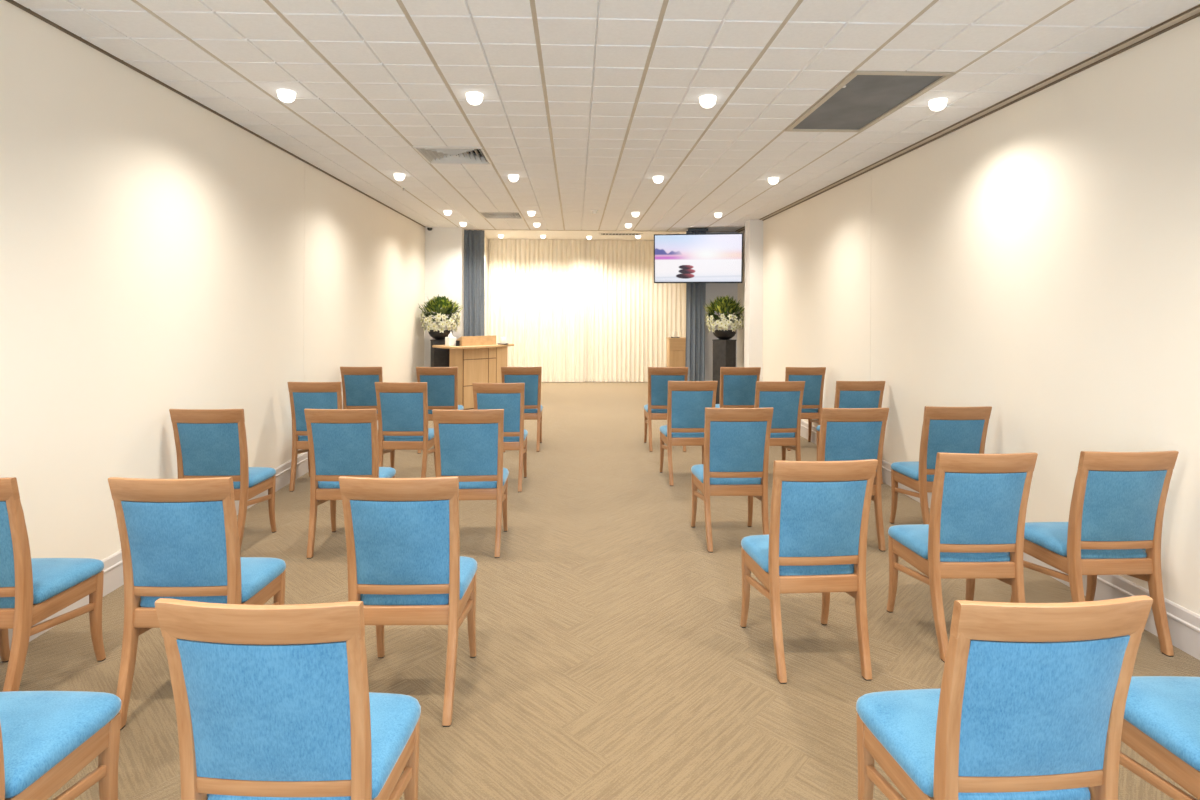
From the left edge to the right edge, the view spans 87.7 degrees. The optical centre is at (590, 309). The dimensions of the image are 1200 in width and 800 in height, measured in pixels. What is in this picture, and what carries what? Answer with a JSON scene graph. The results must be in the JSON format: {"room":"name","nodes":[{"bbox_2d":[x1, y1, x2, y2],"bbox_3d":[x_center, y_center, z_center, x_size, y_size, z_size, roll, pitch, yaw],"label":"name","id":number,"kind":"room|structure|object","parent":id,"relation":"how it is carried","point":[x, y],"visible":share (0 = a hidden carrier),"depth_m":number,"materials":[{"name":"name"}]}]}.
{"room":"funeral chapel","nodes":[
{"label":"funeral chapel","id":0,"kind":"room"},
{"bbox_2d":[0,0,424,559],"bbox_3d":[-2.790,-0.042,6.061,0.150,3.208,15.250,0,0,-1],"label":"wall","id":1,"kind":"structure","parent":0,"point":[159,254],"depth_m":3.73,"materials":[{"name":"beige paint"}]},
{"bbox_2d":[0,420,377,659],"bbox_3d":[-2.677,1.465,4.539,0.022,0.195,12.200,0,0,-1],"label":"baseboard","id":2,"kind":"structure","parent":1,"relation":"attached to","point":[113,579],"depth_m":3.50,"materials":[{"name":"white paint"}]},
{"bbox_2d":[5,0,424,226],"bbox_3d":[-2.666,-1.398,4.539,0.014,0.018,12.200,0,0,-1],"label":"trim","id":3,"kind":"structure","parent":1,"relation":"attached to","point":[16,4],"depth_m":3.85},
{"bbox_2d":[424,227,463,366],"bbox_3d":[-2.522,-0.015,10.764,0.648,3.158,0.200,0,0,-1],"label":"wall","id":4,"kind":"structure","parent":0,"point":[444,246],"depth_m":10.66,"materials":[{"name":"white paint"}]},
{"bbox_2d":[484,236,487,335],"bbox_3d":[-2.231,0.006,12.401,0.120,3.118,2.600,0,0,-1],"label":"wall","id":5,"kind":"structure","parent":0,"point":[485,238],"depth_m":13.17,"materials":[{"name":"beige paint"}]},
{"bbox_2d":[484,230,685,240],"bbox_3d":[0.019,-1.541,12.364,4.700,0.100,2.780,0,0,-1],"label":"ceiling","id":6,"kind":"structure","parent":0,"point":[490,234],"depth_m":12.58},
{"bbox_2d":[488,239,583,381],"bbox_3d":[-1.164,0.033,13.373,2.054,3.052,0.060,0,0,-1],"label":"sheer curtain","id":7,"kind":"object","parent":6,"relation":"hanging from","point":[536,286],"visible":0.91,"depth_m":13.38,"materials":[{"name":"beige fabric"}]},
{"bbox_2d":[598,233,642,235],"bbox_3d":[0.599,-1.481,12.367,0.860,0.011,0.320,0,0,-1],"label":"ceiling vent","id":8,"kind":"object","parent":6,"relation":"in","point":[625,234],"visible":1,"depth_m":12.39,"materials":[{"name":"beige metal"}]},
{"bbox_2d":[583,240,685,381],"bbox_3d":[0.975,0.044,13.485,2.372,3.052,0.063,0,0,-1],"label":"sheer curtain","id":9,"kind":"object","parent":6,"relation":"hanging from","point":[629,317],"visible":0.75,"depth_m":13.48,"materials":[{"name":"beige fabric"}]},
{"bbox_2d":[0,382,1199,799],"bbox_3d":[-0.011,1.577,6.127,5.467,0.001,15.290,0,0,-1],"label":"floor","id":10,"kind":"structure","parent":0,"point":[614,659],"depth_m":2.91,"materials":[{"name":"carpet"}]},
{"bbox_2d":[0,477,105,691],"bbox_3d":[-2.378,1.095,2.549,0.460,0.938,0.525,0,0,-1],"label":"padded chair","id":11,"kind":"object","parent":10,"relation":"on","point":[32,590],"visible":0.96,"depth_m":2.41,"materials":[{"name":"blue fabric"}]},
{"bbox_2d":[0,558,103,607],"bbox_3d":[-2.380,1.127,2.607,0.460,0.067,0.408,0,0,-1],"label":"seat cushion","id":12,"kind":"object","parent":11,"relation":"on","point":[53,578],"depth_m":2.60,"materials":[{"name":"blue fabric"}]},
{"bbox_2d":[0,691,120,799],"bbox_3d":[-1.579,1.100,1.584,0.460,0.938,0.525,0,0,0],"label":"padded chair","id":13,"kind":"object","parent":10,"relation":"on","point":[47,738],"visible":1,"depth_m":1.67,"materials":[{"name":"blue fabric"}]},
{"bbox_2d":[108,477,285,729],"bbox_3d":[-1.579,1.100,2.568,0.460,0.938,0.525,0,0,-1],"label":"padded chair","id":14,"kind":"object","parent":10,"relation":"on","point":[179,538],"visible":0.84,"depth_m":2.37,"materials":[{"name":"blue fabric"}]},
{"bbox_2d":[140,557,285,606],"bbox_3d":[-1.580,1.131,2.626,0.460,0.067,0.408,0,0,-1],"label":"seat cushion","id":15,"kind":"object","parent":14,"relation":"on","point":[258,574],"depth_m":2.58,"materials":[{"name":"blue fabric"}]},
{"bbox_2d":[169,409,275,550],"bbox_3d":[-2.417,1.095,4.149,0.460,0.938,0.525,0,0,-2],"label":"padded chair","id":16,"kind":"object","parent":10,"relation":"on","point":[209,443],"visible":0.77,"depth_m":3.96,"materials":[{"name":"blue fabric"}]},
{"bbox_2d":[233,467,275,488],"bbox_3d":[-2.419,1.127,4.208,0.460,0.067,0.408,0,0,-2],"label":"seat cushion","id":17,"kind":"object","parent":16,"relation":"on","point":[257,477],"depth_m":4.18,"materials":[{"name":"blue fabric"}]},
{"bbox_2d":[155,598,420,799],"bbox_3d":[-0.718,1.104,1.587,0.460,0.938,0.525,0,0,1],"label":"padded chair","id":18,"kind":"object","parent":10,"relation":"on","point":[273,702],"visible":1,"depth_m":1.39,"materials":[{"name":"blue fabric"}]},
{"bbox_2d":[207,692,420,799],"bbox_3d":[-0.717,1.135,1.646,0.460,0.067,0.408,0,0,1],"label":"seat cushion","id":19,"kind":"object","parent":18,"relation":"on","point":[393,717],"depth_m":1.64,"materials":[{"name":"blue fabric"}]},
{"bbox_2d":[287,382,342,491],"bbox_3d":[-2.385,1.095,5.605,0.460,0.938,0.525,0,0,-3],"label":"padded chair","id":20,"kind":"object","parent":10,"relation":"on","point":[303,395],"visible":0.42,"depth_m":5.39,"materials":[{"name":"brown wood"}]},
{"bbox_2d":[298,436,307,440],"bbox_3d":[-2.388,1.127,5.663,0.460,0.067,0.408,0,0,-3],"label":"seat cushion","id":21,"kind":"object","parent":20,"relation":"on","point":[300,438],"depth_m":5.46,"materials":[{"name":"blue fabric"}]},
{"bbox_2d":[304,409,395,558],"bbox_3d":[-1.587,1.100,4.176,0.460,0.938,0.525,0,0,-2],"label":"padded chair","id":22,"kind":"object","parent":10,"relation":"on","point":[342,442],"visible":0.78,"depth_m":3.98,"materials":[{"name":"blue fabric"}]},
{"bbox_2d":[318,467,395,487],"bbox_3d":[-1.589,1.131,4.235,0.460,0.067,0.408,0,0,-2],"label":"seat cushion","id":23,"kind":"object","parent":22,"relation":"on","point":[384,472],"depth_m":4.04,"materials":[{"name":"blue fabric"}]},
{"bbox_2d":[340,367,382,439],"bbox_3d":[-2.500,1.095,7.016,0.460,0.938,0.525,0,0,-2],"label":"padded chair","id":24,"kind":"object","parent":10,"relation":"on","point":[358,383],"visible":0.5,"depth_m":6.80,"materials":[{"name":"blue fabric"}]},
{"bbox_2d":[375,382,435,477],"bbox_3d":[-1.634,1.099,5.613,0.460,0.938,0.525,0,0,0],"label":"padded chair","id":25,"kind":"object","parent":10,"relation":"on","point":[402,407],"visible":0.84,"depth_m":5.42,"materials":[{"name":"blue fabric"}]},
{"bbox_2d":[384,428,433,440],"bbox_3d":[-1.635,1.131,5.671,0.460,0.067,0.408,0,0,0],"label":"seat cushion","id":26,"kind":"object","parent":25,"relation":"on","point":[388,435],"depth_m":5.47,"materials":[{"name":"blue fabric"}]},
{"bbox_2d":[339,476,476,726],"bbox_3d":[-0.731,1.104,2.595,0.460,0.938,0.525,0,0,-1],"label":"padded chair","id":27,"kind":"object","parent":10,"relation":"on","point":[405,564],"visible":0.98,"depth_m":2.40,"materials":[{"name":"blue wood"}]},
{"bbox_2d":[360,556,476,604],"bbox_3d":[-0.732,1.135,2.654,0.460,0.067,0.408,0,0,-1],"label":"seat cushion","id":28,"kind":"object","parent":27,"relation":"on","point":[468,566],"depth_m":2.46,"materials":[{"name":"blue fabric"}]},
{"bbox_2d":[416,367,463,453],"bbox_3d":[-1.682,1.099,7.028,0.460,0.938,0.525,0,0,-3],"label":"padded chair","id":29,"kind":"object","parent":10,"relation":"on","point":[442,382],"visible":0.52,"depth_m":6.82,"materials":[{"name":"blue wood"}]},
{"bbox_2d":[428,405,463,413],"bbox_3d":[-1.685,1.130,7.087,0.460,0.067,0.408,0,0,-3],"label":"seat cushion","id":30,"kind":"object","parent":29,"relation":"on","point":[459,407],"depth_m":6.87,"materials":[{"name":"blue fabric"}]},
{"bbox_2d":[430,340,449,366],"bbox_3d":[-2.450,1.034,10.226,0.280,1.060,0.280,0,0,-25],"label":"plinth","id":31,"kind":"object","parent":10,"relation":"on","point":[439,356],"visible":0.37,"depth_m":10.10,"materials":[{"name":"black wood"}]},
{"bbox_2d":[418,294,462,339],"bbox_3d":[-2.450,0.128,10.232,0.710,0.752,0.727,0,0,42],"label":"flower bowl","id":32,"kind":"object","parent":31,"relation":"on","point":[442,306],"visible":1,"depth_m":10.06,"materials":[{"name":"black ceramic"}]},
{"bbox_2d":[428,330,452,339],"bbox_3d":[-2.447,0.424,10.226,0.396,0.160,0.396,0,0,-1],"label":"bowl","id":33,"kind":"object","parent":32,"relation":"attached to","point":[436,335],"depth_m":10.08,"materials":[{"name":"black ceramic"}]},
{"bbox_2d":[432,409,508,557],"bbox_3d":[-0.789,1.104,4.184,0.460,0.938,0.525,0,0,-4],"label":"padded chair","id":34,"kind":"object","parent":10,"relation":"on","point":[468,443],"visible":0.88,"depth_m":3.99,"materials":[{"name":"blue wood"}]},
{"bbox_2d":[459,468,508,488],"bbox_3d":[-0.793,1.135,4.242,0.460,0.067,0.408,0,0,-4],"label":"seat cushion","id":35,"kind":"object","parent":34,"relation":"on","point":[486,482],"depth_m":4.04,"materials":[{"name":"blue fabric"}]},
{"bbox_2d":[432,335,513,409],"bbox_3d":[-1.803,0.998,10.060,1.315,1.140,0.662,0,0,-36],"label":"lectern","id":36,"kind":"object","parent":10,"relation":"on","point":[478,359],"visible":0.71,"depth_m":9.81,"materials":[{"name":"brown wood"}]},
{"bbox_2d":[445,332,455,345],"bbox_3d":[-2.188,0.462,9.812,0.130,0.226,0.130,0,0,-39],"label":"tissue box","id":37,"kind":"object","parent":36,"relation":"on","point":[450,340],"visible":0.99,"depth_m":9.77,"materials":[{"name":"white paper"}]},
{"bbox_2d":[497,337,508,344],"bbox_3d":[-1.433,0.514,10.269,0.184,0.130,0.184,0,0,-1],"label":"candle","id":38,"kind":"object","parent":36,"relation":"on","point":[502,339],"visible":1,"depth_m":10.23,"materials":[{"name":"beige wax"}]},
{"bbox_2d":[472,383,527,491],"bbox_3d":[-0.800,1.104,5.603,0.460,0.938,0.525,0,0,-3],"label":"padded chair","id":39,"kind":"object","parent":10,"relation":"on","point":[509,397],"visible":0.58,"depth_m":5.39,"materials":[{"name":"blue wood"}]},
{"bbox_2d":[503,429,527,441],"bbox_3d":[-0.803,1.135,5.662,0.460,0.067,0.408,0,0,-3],"label":"seat cushion","id":40,"kind":"object","parent":39,"relation":"on","point":[507,436],"depth_m":5.46,"materials":[{"name":"blue fabric"}]},
{"bbox_2d":[501,367,542,451],"bbox_3d":[-0.774,1.104,7.115,0.460,0.938,0.525,0,0,-3],"label":"padded chair","id":41,"kind":"object","parent":10,"relation":"on","point":[531,376],"visible":0.62,"depth_m":6.91,"materials":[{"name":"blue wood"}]},
{"bbox_2d":[524,405,542,412],"bbox_3d":[-0.777,1.135,7.173,0.460,0.067,0.408,0,0,-3],"label":"seat cushion","id":42,"kind":"object","parent":41,"relation":"on","point":[527,408],"depth_m":6.96,"materials":[{"name":"blue fabric"}]},
{"bbox_2d":[644,367,687,451],"bbox_3d":[0.862,1.113,7.160,0.460,0.938,0.525,0,0,0],"label":"padded chair","id":43,"kind":"object","parent":10,"relation":"on","point":[658,377],"visible":0.67,"depth_m":6.96,"materials":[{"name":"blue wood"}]},
{"bbox_2d":[644,404,666,412],"bbox_3d":[0.861,1.144,7.219,0.460,0.067,0.408,0,0,0],"label":"seat cushion","id":44,"kind":"object","parent":43,"relation":"on","point":[647,408],"depth_m":7.01,"materials":[{"name":"blue fabric"}]},
{"bbox_2d":[666,337,685,366],"bbox_3d":[1.696,1.071,12.138,0.390,1.030,0.370,0,0,-1],"label":"stand","id":45,"kind":"object","parent":10,"relation":"on","point":[676,347],"visible":0.43,"depth_m":11.96,"materials":[{"name":"brown wood"}]},
{"bbox_2d":[670,331,679,337],"bbox_3d":[1.645,0.491,12.102,0.184,0.130,0.184,0,0,-1],"label":"candle","id":46,"kind":"object","parent":45,"relation":"on","point":[674,332],"visible":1,"depth_m":12.06,"materials":[{"name":"beige wax"}]},
{"bbox_2d":[660,381,717,485],"bbox_3d":[0.907,1.113,5.830,0.460,0.938,0.525,0,0,-3],"label":"padded chair","id":47,"kind":"object","parent":10,"relation":"on","point":[687,402],"visible":0.75,"depth_m":5.63,"materials":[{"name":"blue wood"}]},
{"bbox_2d":[660,425,703,437],"bbox_3d":[0.904,1.144,5.889,0.460,0.067,0.408,0,0,-3],"label":"seat cushion","id":48,"kind":"object","parent":47,"relation":"on","point":[666,432],"depth_m":5.68,"materials":[{"name":"blue fabric"}]},
{"bbox_2d":[712,339,735,403],"bbox_3d":[2.230,1.049,10.395,0.280,1.080,0.280,0,0,-39],"label":"plinth","id":49,"kind":"object","parent":10,"relation":"on","point":[724,351],"visible":0.65,"depth_m":10.32,"materials":[{"name":"black wood"}]},
{"bbox_2d":[704,295,744,339],"bbox_3d":[2.236,0.134,10.395,0.713,0.750,0.715,0,0,-1],"label":"flower bowl","id":50,"kind":"object","parent":49,"relation":"on","point":[723,305],"visible":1,"depth_m":10.23,"materials":[{"name":"black ceramic"}]},
{"bbox_2d":[713,330,736,339],"bbox_3d":[2.233,0.429,10.395,0.396,0.160,0.396,0,0,-1],"label":"bowl","id":51,"kind":"object","parent":50,"relation":"attached to","point":[720,334],"depth_m":10.25,"materials":[{"name":"black ceramic"}]},
{"bbox_2d":[691,408,773,552],"bbox_3d":[0.964,1.113,4.310,0.460,0.938,0.525,0,0,-2],"label":"padded chair","id":52,"kind":"object","parent":10,"relation":"on","point":[736,440],"visible":0.98,"depth_m":4.12,"materials":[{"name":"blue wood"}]},
{"bbox_2d":[691,464,760,484],"bbox_3d":[0.962,1.144,4.368,0.460,0.067,0.408,0,0,-2],"label":"seat cushion","id":53,"kind":"object","parent":52,"relation":"on","point":[697,470],"depth_m":4.17,"materials":[{"name":"blue fabric"}]},
{"bbox_2d":[715,367,760,407],"bbox_3d":[1.677,1.117,7.206,0.460,0.938,0.525,0,0,0],"label":"padded chair","id":54,"kind":"object","parent":10,"relation":"on","point":[737,384],"visible":0.52,"depth_m":7.00,"materials":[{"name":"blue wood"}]},
{"bbox_2d":[754,381,804,460],"bbox_3d":[1.691,1.117,5.839,0.460,0.938,0.525,0,0,-4],"label":"padded chair","id":55,"kind":"object","parent":10,"relation":"on","point":[786,397],"visible":0.59,"depth_m":5.64,"materials":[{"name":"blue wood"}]},
{"bbox_2d":[770,433,794,437],"bbox_3d":[1.686,1.148,5.897,0.460,0.067,0.408,0,0,-4],"label":"seat cushion","id":56,"kind":"object","parent":55,"relation":"on","point":[773,435],"depth_m":5.70,"materials":[{"name":"blue fabric"}]},
{"bbox_2d":[785,367,825,450],"bbox_3d":[2.420,1.121,7.249,0.460,0.938,0.525,0,0,0],"label":"padded chair","id":57,"kind":"object","parent":10,"relation":"on","point":[812,402],"visible":0.59,"depth_m":7.04,"materials":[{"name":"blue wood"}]},
{"bbox_2d":[801,409,817,412],"bbox_3d":[2.420,1.152,7.307,0.460,0.067,0.408,0,0,0],"label":"seat cushion","id":58,"kind":"object","parent":57,"relation":"on","point":[803,410],"depth_m":7.11,"materials":[{"name":"blue fabric"}]},
{"bbox_2d":[740,459,877,683],"bbox_3d":[0.988,1.113,2.894,0.460,0.938,0.525,0,0,-4],"label":"padded chair","id":59,"kind":"object","parent":10,"relation":"on","point":[816,541],"visible":1,"depth_m":2.71,"materials":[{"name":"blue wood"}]},
{"bbox_2d":[741,535,853,575],"bbox_3d":[0.983,1.145,2.952,0.460,0.067,0.408,0,0,-4],"label":"seat cushion","id":60,"kind":"object","parent":59,"relation":"on","point":[756,547],"depth_m":2.76,"materials":[{"name":"blue fabric"}]},
{"bbox_2d":[816,381,885,484],"bbox_3d":[2.445,1.121,5.900,0.460,0.938,0.525,0,0,-3],"label":"padded chair","id":61,"kind":"object","parent":10,"relation":"on","point":[848,394],"visible":0.35,"depth_m":5.67,"materials":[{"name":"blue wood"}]},
{"bbox_2d":[818,408,888,550],"bbox_3d":[1.722,1.117,4.324,0.460,0.938,0.525,0,0,-4],"label":"padded chair","id":62,"kind":"object","parent":10,"relation":"on","point":[846,434],"visible":0.44,"depth_m":4.11,"materials":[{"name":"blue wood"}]},
{"bbox_2d":[890,406,991,523],"bbox_3d":[2.457,1.121,4.414,0.460,0.938,0.525,0,0,-2],"label":"padded chair","id":63,"kind":"object","parent":10,"relation":"on","point":[944,429],"visible":0.63,"depth_m":4.21,"materials":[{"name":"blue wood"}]},
{"bbox_2d":[891,462,933,480],"bbox_3d":[2.455,1.152,4.473,0.460,0.067,0.408,0,0,-2],"label":"seat cushion","id":64,"kind":"object","parent":63,"relation":"on","point":[910,471],"depth_m":4.43,"materials":[{"name":"blue fabric"}]},
{"bbox_2d":[887,452,1037,662],"bbox_3d":[1.785,1.117,3.048,0.460,0.938,0.525,0,0,-1],"label":"padded chair","id":65,"kind":"object","parent":10,"relation":"on","point":[975,529],"visible":0.94,"depth_m":2.87,"materials":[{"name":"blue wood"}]},
{"bbox_2d":[888,524,1009,561],"bbox_3d":[1.784,1.149,3.106,0.460,0.067,0.408,0,0,-1],"label":"seat cushion","id":66,"kind":"object","parent":65,"relation":"on","point":[913,539],"depth_m":2.98,"materials":[{"name":"blue fabric"}]},
{"bbox_2d":[856,595,1152,799],"bbox_3d":[1.014,1.113,1.616,0.460,0.938,0.525,0,0,-4],"label":"padded chair","id":67,"kind":"object","parent":10,"relation":"on","point":[1030,702],"visible":1,"depth_m":1.42,"materials":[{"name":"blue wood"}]},
{"bbox_2d":[856,689,1089,799],"bbox_3d":[1.010,1.145,1.674,0.460,0.067,0.408,0,0,-4],"label":"seat cushion","id":68,"kind":"object","parent":67,"relation":"on","point":[903,722],"depth_m":1.65,"materials":[{"name":"blue fabric"}]},
{"bbox_2d":[1010,451,1178,656],"bbox_3d":[2.465,1.121,3.096,0.460,0.938,0.525,0,0,-3],"label":"padded chair","id":69,"kind":"object","parent":10,"relation":"on","point":[1114,526],"visible":0.84,"depth_m":2.91,"materials":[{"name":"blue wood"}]},
{"bbox_2d":[1024,522,1146,558],"bbox_3d":[2.462,1.152,3.155,0.460,0.067,0.408,0,0,-3],"label":"seat cushion","id":70,"kind":"object","parent":69,"relation":"on","point":[1050,538],"depth_m":3.04,"materials":[{"name":"blue fabric"}]},
{"bbox_2d":[1119,676,1199,799],"bbox_3d":[1.759,1.117,1.687,0.460,0.938,0.525,0,0,0],"label":"padded chair","id":71,"kind":"object","parent":10,"relation":"on","point":[1161,721],"visible":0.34,"depth_m":1.73,"materials":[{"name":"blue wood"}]},
{"bbox_2d":[13,0,1199,230],"bbox_3d":[0.048,-1.481,4.271,5.627,0.200,13.401,0,0,-1],"label":"ceiling","id":72,"kind":"structure","parent":0,"point":[587,102],"depth_m":3.72,"materials":[{"name":"tile"}]},
{"bbox_2d":[275,88,297,102],"bbox_3d":[-1.944,-1.358,4.000,0.128,0.067,0.128,0,0,-1],"label":"recessed light","id":73,"kind":"object","parent":72,"relation":"in","point":[285,95],"visible":1,"depth_m":3.97,"materials":[{"name":"white ceramic"}]},
{"bbox_2d":[393,173,405,180],"bbox_3d":[-1.967,-1.358,6.446,0.128,0.067,0.128,0,0,-1],"label":"recessed light","id":74,"kind":"object","parent":72,"relation":"in","point":[398,176],"visible":1,"depth_m":6.41,"materials":[{"name":"white"}]},
{"bbox_2d":[443,210,451,215],"bbox_3d":[-2.018,-1.358,8.850,0.128,0.067,0.128,0,0,-1],"label":"recessed light","id":75,"kind":"object","parent":72,"relation":"in","point":[446,212],"visible":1,"depth_m":8.81,"materials":[{"name":"white"}]},
{"bbox_2d":[413,146,491,163],"bbox_3d":[-1.226,-1.428,5.641,0.594,0.099,0.594,0,0,-1],"label":"ceiling vent","id":76,"kind":"object","parent":72,"relation":"in","point":[431,154],"visible":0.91,"depth_m":5.68,"materials":[{"name":"grey metal"}]},
{"bbox_2d":[459,222,466,226],"bbox_3d":[-2.046,-1.358,10.065,0.128,0.067,0.128,0,0,-1],"label":"recessed light","id":77,"kind":"object","parent":72,"relation":"in","point":[463,224],"visible":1,"depth_m":10.03,"materials":[{"name":"white"}]},
{"bbox_2d":[464,230,484,335],"bbox_3d":[-2.070,0.084,10.970,0.427,2.940,0.092,0,0,-1],"label":"curtain","id":78,"kind":"object","parent":72,"relation":"hanging from","point":[474,265],"visible":0.58,"depth_m":10.98,"materials":[{"name":"fabric"}]},
{"bbox_2d":[464,91,484,104],"bbox_3d":[-0.745,-1.351,4.029,0.128,0.067,0.128,0,0,-1],"label":"recessed light","id":79,"kind":"object","parent":72,"relation":"in","point":[473,97],"visible":1,"depth_m":3.99,"materials":[{"name":"white"}]},
{"bbox_2d":[478,212,522,218],"bbox_3d":[-1.311,-1.429,9.240,0.594,0.099,0.594,0,0,-1],"label":"ceiling vent","id":80,"kind":"object","parent":72,"relation":"in","point":[489,215],"visible":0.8,"depth_m":9.33,"materials":[{"name":"grey metal"}]},
{"bbox_2d":[507,174,519,181],"bbox_3d":[-0.792,-1.352,6.473,0.128,0.067,0.128,0,0,-1],"label":"recessed light","id":81,"kind":"object","parent":72,"relation":"in","point":[512,177],"visible":1,"depth_m":6.43,"materials":[{"name":"white"}]},
{"bbox_2d":[527,211,535,215],"bbox_3d":[-0.834,-1.352,8.878,0.128,0.067,0.128,0,0,-1],"label":"recessed light","id":82,"kind":"object","parent":72,"relation":"in","point":[530,213],"visible":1,"depth_m":8.84,"materials":[{"name":"white"}]},
{"bbox_2d":[631,212,639,216],"bbox_3d":[0.647,-1.344,8.912,0.128,0.067,0.128,0,0,-1],"label":"recessed light","id":83,"kind":"object","parent":72,"relation":"in","point":[634,214],"visible":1,"depth_m":8.87,"materials":[{"name":"white"}]},
{"bbox_2d":[652,176,663,182],"bbox_3d":[0.708,-1.344,6.508,0.128,0.067,0.128,0,0,-1],"label":"recessed light","id":84,"kind":"object","parent":72,"relation":"in","point":[657,179],"visible":1,"depth_m":6.47,"materials":[{"name":"white"}]},
{"bbox_2d":[685,231,705,380],"bbox_3d":[1.840,0.105,10.897,0.352,2.940,0.082,0,0,-1],"label":"curtain","id":85,"kind":"object","parent":72,"relation":"hanging from","point":[695,292],"visible":0.48,"depth_m":10.91,"materials":[{"name":"fabric"}]},
{"bbox_2d":[654,228,742,282],"bbox_3d":[1.823,-0.906,10.585,1.475,0.934,0.226,0,0,10],"label":"tv","id":86,"kind":"object","parent":72,"relation":"hanging from","point":[716,257],"visible":1,"depth_m":10.53,"materials":[{"name":"black plastic"}]},
{"bbox_2d":[698,94,717,107],"bbox_3d":[0.765,-1.343,4.064,0.128,0.067,0.128,0,0,-1],"label":"recessed light","id":87,"kind":"object","parent":72,"relation":"in","point":[706,100],"visible":1,"depth_m":4.03,"materials":[{"name":"white"}]},
{"bbox_2d":[714,213,722,217],"bbox_3d":[1.831,-1.338,8.940,0.128,0.067,0.128,0,0,-1],"label":"recessed light","id":88,"kind":"object","parent":72,"relation":"in","point":[717,215],"visible":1,"depth_m":8.90,"materials":[{"name":"white"}]},
{"bbox_2d":[767,177,779,184],"bbox_3d":[1.918,-1.337,6.537,0.128,0.067,0.128,0,0,-1],"label":"recessed light","id":89,"kind":"object","parent":72,"relation":"in","point":[772,180],"visible":1,"depth_m":6.50,"materials":[{"name":"white"}]},
{"bbox_2d":[785,70,955,131],"bbox_3d":[1.808,-1.373,4.212,0.594,0.020,1.194,0,0,-1],"label":"ceiling vent","id":90,"kind":"object","parent":72,"relation":"in","point":[862,99],"visible":1,"depth_m":4.08,"materials":[{"name":"grey metal"}]},
{"bbox_2d":[927,97,948,110],"bbox_3d":[2.281,-1.335,4.099,0.128,0.067,0.128,0,0,-1],"label":"recessed light","id":91,"kind":"object","parent":72,"relation":"in","point":[935,104],"visible":1,"depth_m":4.07,"materials":[{"name":"white"}]},
{"bbox_2d":[705,232,737,380],"bbox_3d":[2.293,0.010,11.087,0.704,3.158,0.140,0,0,-1],"label":"wall","id":92,"kind":"structure","parent":0,"point":[713,290],"depth_m":11.01,"materials":[{"name":"grey paint"}]},
{"bbox_2d":[464,229,735,231],"bbox_3d":[-0.108,-1.483,10.960,5.427,0.218,0.040,0,0,-1],"label":"trim","id":93,"kind":"structure","parent":92,"relation":"attached to","point":[464,229],"depth_m":10.95,"materials":[{"name":"white"}]},
{"bbox_2d":[744,219,762,380],"bbox_3d":[2.535,0.112,9.662,0.226,2.957,0.280,0,0,-1],"label":"wall","id":94,"kind":"structure","parent":0,"point":[753,308],"depth_m":9.52,"materials":[{"name":"white paint"}]},
{"bbox_2d":[737,16,1199,614],"bbox_3d":[2.785,-0.012,6.192,0.150,3.208,15.250,0,0,-1],"label":"wall","id":95,"kind":"structure","parent":0,"point":[1035,261],"depth_m":3.82,"materials":[{"name":"beige paint"}]},
{"bbox_2d":[736,5,1199,231],"bbox_3d":[2.724,-1.366,4.765,0.052,0.022,12.400,0,0,-1],"label":"trim","id":96,"kind":"structure","parent":95,"relation":"attached to","point":[1187,15],"depth_m":3.85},
{"bbox_2d":[800,420,1199,659],"bbox_3d":[2.741,1.494,4.045,0.022,0.195,10.960,0,0,-1],"label":"baseboard","id":97,"kind":"structure","parent":95,"relation":"attached to","point":[1184,624],"depth_m":3.17,"materials":[{"name":"white paint"}]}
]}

